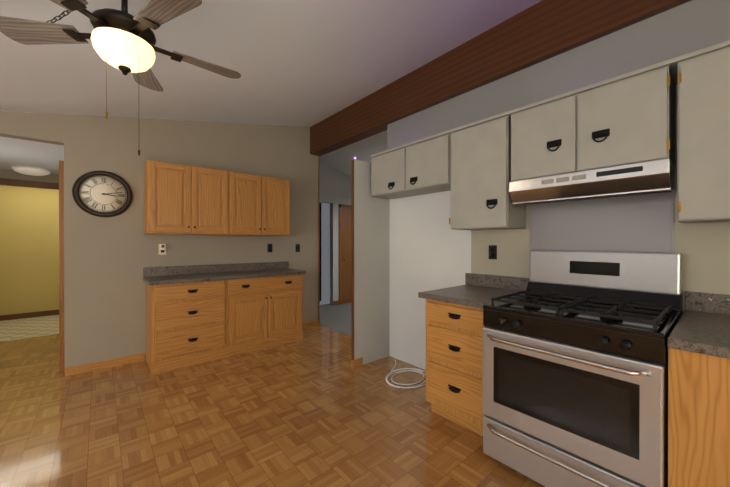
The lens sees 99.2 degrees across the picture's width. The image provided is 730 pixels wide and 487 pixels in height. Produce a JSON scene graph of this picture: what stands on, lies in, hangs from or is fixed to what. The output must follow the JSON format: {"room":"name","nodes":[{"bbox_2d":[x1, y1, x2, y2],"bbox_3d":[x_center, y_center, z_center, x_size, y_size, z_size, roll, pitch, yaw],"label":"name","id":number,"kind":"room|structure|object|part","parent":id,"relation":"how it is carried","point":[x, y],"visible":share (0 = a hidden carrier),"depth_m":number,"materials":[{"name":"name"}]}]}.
{"room":"kitchen","nodes":[
{"label":"kitchen","id":0,"kind":"room"},
{"bbox_2d":[0,315,58,341],"bbox_3d":[-5.051,1.300,4.959,2.500,0.052,1.800,0,0,-41],"label":"floor","id":1,"kind":"structure","parent":0,"point":[16,329],"depth_m":4.71,"materials":[{"name":"carpet"}]},
{"bbox_2d":[0,185,58,314],"bbox_3d":[-5.609,0.024,5.530,2.600,2.500,0.100,0,0,-41],"label":"wall","id":2,"kind":"structure","parent":0,"point":[29,249],"depth_m":5.32,"materials":[{"name":"yellow paint"}]},
{"bbox_2d":[0,310,58,320],"bbox_3d":[-5.570,1.228,5.489,2.400,0.088,0.020,0,0,-41],"label":"baseboard","id":3,"kind":"structure","parent":2,"relation":"attached to","point":[27,315],"depth_m":5.31,"materials":[{"name":"brown wood"}]},
{"bbox_2d":[0,169,58,189],"bbox_3d":[-4.673,0.154,4.160,1.140,2.250,0.100,0,0,-41],"label":"wall","id":4,"kind":"structure","parent":0,"point":[15,175],"depth_m":4.18,"materials":[{"name":"paint"}]},
{"bbox_2d":[0,178,58,189],"bbox_3d":[-4.607,0.216,4.203,0.945,2.125,0.120,0,0,-41],"label":"door frame","id":5,"kind":"structure","parent":4,"relation":"attached to","point":[25,183],"depth_m":4.18,"materials":[{"name":"brown wood"}]},
{"bbox_2d":[0,136,63,174],"bbox_3d":[-4.055,-1.019,3.449,1.157,0.100,1.979,0,0,-41],"label":"ceiling","id":6,"kind":"structure","parent":0,"point":[19,152],"depth_m":3.38,"materials":[{"name":"white paint"}]},
{"bbox_2d":[11,166,51,175],"bbox_3d":[-4.340,-0.933,4.046,0.370,0.075,0.370,0,0,-41],"label":"hall ceiling light","id":7,"kind":"object","parent":6,"relation":"attached to","point":[30,170],"visible":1,"depth_m":3.96,"materials":[{"name":"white glass"}]},
{"bbox_2d":[0,111,317,367],"bbox_3d":[-3.028,-0.317,2.947,5.960,3.200,0.120,0,0,-41],"label":"wall","id":8,"kind":"structure","parent":0,"point":[107,260],"depth_m":3.35,"materials":[{"name":"beige paint"}]},
{"bbox_2d":[59,160,64,372],"bbox_3d":[-3.245,0.231,3.356,0.046,2.100,0.770,0,0,-41],"label":"door frame","id":9,"kind":"structure","parent":8,"relation":"in","point":[61,277],"depth_m":3.06,"materials":[{"name":"brown wood"}]},
{"bbox_2d":[72,171,132,216],"bbox_3d":[-2.655,-0.503,3.156,0.470,0.470,0.042,0,0,-41],"label":"wall clock","id":10,"kind":"object","parent":8,"relation":"attached to","point":[102,193],"visible":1,"depth_m":3.15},
{"bbox_2d":[159,244,165,254],"bbox_3d":[-2.274,0.066,3.490,0.072,0.119,0.036,0,0,-41],"label":"electrical outlet","id":11,"kind":"object","parent":8,"relation":"attached to","point":[162,249],"visible":1,"depth_m":3.49,"materials":[{"name":"beige plastic"}]},
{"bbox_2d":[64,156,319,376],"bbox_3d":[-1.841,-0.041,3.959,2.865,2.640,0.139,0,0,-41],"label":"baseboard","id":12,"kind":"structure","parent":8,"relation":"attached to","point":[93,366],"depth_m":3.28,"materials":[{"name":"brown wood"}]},
{"bbox_2d":[143,261,288,276],"bbox_3d":[-1.762,0.312,3.938,1.720,0.105,0.020,0,0,-41],"label":"backsplash","id":13,"kind":"structure","parent":8,"relation":"attached to","point":[168,271],"depth_m":3.80,"materials":[{"name":"grey stone"}]},
{"bbox_2d":[144,159,289,235],"bbox_3d":[-1.699,-0.483,3.773,1.585,0.754,0.349,0,0,-41],"label":"upper cabinet","id":14,"kind":"object","parent":8,"relation":"attached to","point":[186,199],"visible":1,"depth_m":3.55,"materials":[{"name":"brown wood"}]},
{"bbox_2d":[267,244,271,251],"bbox_3d":[-1.323,0.063,4.324,0.072,0.118,0.007,0,0,-41],"label":"electrical outlet","id":15,"kind":"object","parent":8,"relation":"attached to","point":[269,247],"visible":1,"depth_m":4.32,"materials":[{"name":"black plastic"}]},
{"bbox_2d":[296,244,299,251],"bbox_3d":[-0.995,0.067,4.602,0.072,0.118,0.013,0,0,-41],"label":"light switch","id":16,"kind":"object","parent":8,"relation":"attached to","point":[297,247],"visible":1,"depth_m":4.60,"materials":[{"name":"black plastic"}]},
{"bbox_2d":[0,0,541,126],"bbox_3d":[-0.967,-1.245,0.430,5.820,1.235,6.620,0,0,-41],"label":"ceiling","id":17,"kind":"structure","parent":0,"point":[303,63],"depth_m":2.44,"materials":[{"name":"white paint"}]},
{"bbox_2d":[46,0,85,22],"bbox_3d":[-2.219,-1.142,1.739,1.137,0.281,1.580,0,0,-41],"label":"chain","id":18,"kind":"object","parent":17,"relation":"hanging from","point":[59,16],"visible":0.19,"depth_m":1.56,"materials":[{"name":"black metal"}]},
{"bbox_2d":[0,0,240,155],"bbox_3d":[-1.157,-0.872,1.562,1.038,0.888,1.076,0,0,-41],"label":"ceiling fan","id":19,"kind":"object","parent":17,"relation":"hanging from","point":[123,40],"visible":1,"depth_m":1.46,"materials":[{"name":"brown wood"}]},
{"label":"blade","id":20,"kind":"part","parent":19,"relation":"part of","materials":[{"name":"brown wood"}]},
{"bbox_3d":[-1.269,-1.017,1.162,0.156,0.007,0.360,-12,-2,12],"label":"blade","id":21,"kind":"part","parent":19,"relation":"part of","materials":[{"name":"brown wood"}]},
{"bbox_3d":[-1.338,-1.019,1.881,0.156,0.007,0.360,13,-5,-23],"label":"blade","id":22,"kind":"part","parent":19,"relation":"part of","materials":[{"name":"brown wood"}]},
{"label":"blade","id":23,"kind":"part","parent":19,"relation":"part of","materials":[{"name":"brown wood"}]},
{"bbox_3d":[-0.902,-1.019,1.785,0.360,0.007,0.156,0,12,-42],"label":"blade","id":24,"kind":"part","parent":19,"relation":"part of","materials":[{"name":"brown wood"}]},
{"bbox_2d":[310,0,691,155],"bbox_3d":[1.304,-1.605,2.374,0.180,0.500,6.620,0,0,-41],"label":"ridge beam","id":25,"kind":"structure","parent":17,"relation":"attached to","point":[540,31],"depth_m":2.57,"materials":[{"name":"brown wood"}]},
{"bbox_2d":[0,325,544,486],"bbox_3d":[-1.510,1.314,1.211,6.000,0.050,8.500,0,0,-41],"label":"floor","id":26,"kind":"structure","parent":0,"point":[312,408],"depth_m":2.18,"materials":[{"name":"brown wood"}]},
{"bbox_2d":[146,277,230,373],"bbox_3d":[-1.966,0.844,3.433,0.700,0.875,0.523,0,0,-41],"label":"base cabinet","id":27,"kind":"object","parent":26,"relation":"on","point":[196,314],"depth_m":3.24,"materials":[{"name":"brown wood"}]},
{"bbox_2d":[143,269,305,284],"bbox_3d":[-1.603,0.385,3.753,1.720,0.040,0.507,0,0,-41],"label":"countertop","id":28,"kind":"structure","parent":27,"relation":"on","point":[246,272],"depth_m":3.57,"materials":[{"name":"grey stone"}]},
{"bbox_2d":[231,273,305,355],"bbox_3d":[-1.332,0.842,3.976,0.970,0.875,0.523,0,0,-41],"label":"base cabinet","id":29,"kind":"object","parent":26,"relation":"on","point":[266,312],"depth_m":3.78,"materials":[{"name":"brown wood"}]},
{"bbox_2d":[386,359,425,387],"bbox_3d":[0.343,1.272,3.028,0.475,0.016,0.598,0,0,-41],"label":"coil","id":30,"kind":"object","parent":26,"relation":"on","point":[412,370],"visible":0.85,"depth_m":3.00,"materials":[{"name":"white plastic"}]},
{"bbox_2d":[418,273,529,435],"bbox_3d":[0.839,0.775,2.350,0.682,1.020,0.575,0,0,-41],"label":"base cabinet","id":31,"kind":"object","parent":26,"relation":"on","point":[454,351],"visible":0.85,"depth_m":2.17,"materials":[{"name":"brown wood"}]},
{"bbox_2d":[482,250,682,486],"bbox_3d":[1.200,0.669,1.756,0.811,1.235,0.780,0,0,-41],"label":"stove","id":32,"kind":"object","parent":26,"relation":"on","point":[575,372],"visible":1,"depth_m":1.55,"materials":[{"name":"silver metal"}]},
{"bbox_2d":[668,387,729,486],"bbox_3d":[1.903,0.853,0.713,1.197,0.875,1.704,0,0,-41],"label":"base cabinet","id":33,"kind":"object","parent":26,"relation":"on","point":[698,425],"depth_m":1.19,"materials":[{"name":"brown wood"}]},
{"bbox_2d":[667,311,729,402],"bbox_3d":[1.885,0.395,0.697,1.242,0.040,1.704,0,0,-41],"label":"countertop","id":34,"kind":"structure","parent":33,"relation":"on","point":[698,345],"depth_m":1.21,"materials":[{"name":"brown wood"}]},
{"bbox_2d":[319,161,350,304],"bbox_3d":[-0.067,-0.374,5.075,6.773,3.300,4.100,0,0,-41],"label":"wall","id":35,"kind":"structure","parent":0,"point":[334,188],"depth_m":6.40,"materials":[{"name":"grey paint"}]},
{"bbox_2d":[339,204,350,304],"bbox_3d":[-0.178,0.223,6.707,0.900,2.086,0.076,0,0,-41],"label":"oak door","id":36,"kind":"structure","parent":35,"relation":"in","point":[344,253],"depth_m":6.53,"materials":[{"name":"brown wood"}]},
{"bbox_2d":[320,303,350,335],"bbox_3d":[1.078,1.296,5.799,3.900,0.054,3.500,0,0,-41],"label":"floor","id":37,"kind":"structure","parent":0,"point":[336,317],"depth_m":5.33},
{"bbox_2d":[319,130,386,176],"bbox_3d":[2.469,-1.335,4.151,3.920,1.158,7.800,0,0,-41],"label":"ceiling","id":38,"kind":"structure","parent":0,"point":[365,149],"depth_m":5.49,"materials":[{"name":"white paint"}]},
{"bbox_2d":[351,159,389,368],"bbox_3d":[0.063,0.206,3.360,0.550,2.150,0.052,0,0,-41],"label":"wall","id":39,"kind":"structure","parent":0,"point":[370,278],"depth_m":3.32,"materials":[{"name":"grey paint"}]},
{"bbox_2d":[387,0,729,369],"bbox_3d":[1.895,-0.033,1.744,0.130,2.640,4.885,0,0,-41],"label":"wall","id":40,"kind":"structure","parent":0,"point":[430,249],"depth_m":2.50,"materials":[{"name":"white paint"}]},
{"bbox_2d":[371,145,414,198],"bbox_3d":[0.342,-0.715,3.199,0.325,0.433,0.480,0,0,-41],"label":"upper cabinet","id":41,"kind":"object","parent":40,"relation":"attached to","point":[386,166],"depth_m":3.10,"materials":[{"name":"beige paint"}]},
{"bbox_2d":[403,130,450,195],"bbox_3d":[0.654,-0.714,2.835,0.325,0.433,0.480,0,0,-41],"label":"upper cabinet","id":42,"kind":"object","parent":40,"relation":"attached to","point":[426,161],"depth_m":2.73,"materials":[{"name":"beige paint"}]},
{"bbox_2d":[447,112,525,229],"bbox_3d":[0.970,-0.522,2.467,0.325,0.814,0.470,0,0,-41],"label":"upper cabinet","id":43,"kind":"object","parent":40,"relation":"attached to","point":[475,168],"depth_m":2.34,"materials":[{"name":"beige paint"}]},
{"bbox_2d":[489,245,496,259],"bbox_3d":[1.069,0.074,2.600,0.007,0.118,0.072,0,0,-41],"label":"electrical outlet","id":44,"kind":"object","parent":40,"relation":"attached to","point":[492,251],"visible":1,"depth_m":2.59,"materials":[{"name":"black plastic"}]},
{"bbox_2d":[507,59,670,183],"bbox_3d":[1.394,-0.678,1.971,0.325,0.498,0.795,0,0,-41],"label":"upper cabinet","id":45,"kind":"object","parent":40,"relation":"attached to","point":[624,119],"depth_m":1.79,"materials":[{"name":"beige paint"}]},
{"bbox_2d":[509,158,676,203],"bbox_3d":[1.388,-0.350,1.964,0.345,0.153,0.800,0,0,-41],"label":"range hood","id":46,"kind":"object","parent":45,"relation":"attached to","point":[655,176],"visible":1,"depth_m":1.78,"materials":[{"name":"silver metal"}]},
{"bbox_2d":[529,192,673,277],"bbox_3d":[1.515,0.029,2.077,0.009,0.653,0.785,0,0,-41],"label":"backsplash","id":47,"kind":"structure","parent":40,"relation":"attached to","point":[639,223],"depth_m":2.01,"materials":[{"name":"grey"}]},
{"bbox_2d":[671,40,729,222],"bbox_3d":[1.804,-0.519,1.493,0.325,0.814,0.405,0,0,-41],"label":"upper cabinet","id":48,"kind":"object","parent":40,"relation":"attached to","point":[702,76],"depth_m":1.48,"materials":[{"name":"beige paint"}]},
{"bbox_2d":[685,291,729,314],"bbox_3d":[2.349,0.322,1.094,0.020,0.105,1.704,0,0,-41],"label":"backsplash","id":49,"kind":"structure","parent":40,"relation":"attached to","point":[694,301],"depth_m":1.67,"materials":[{"name":"grey stone"}]}
]}

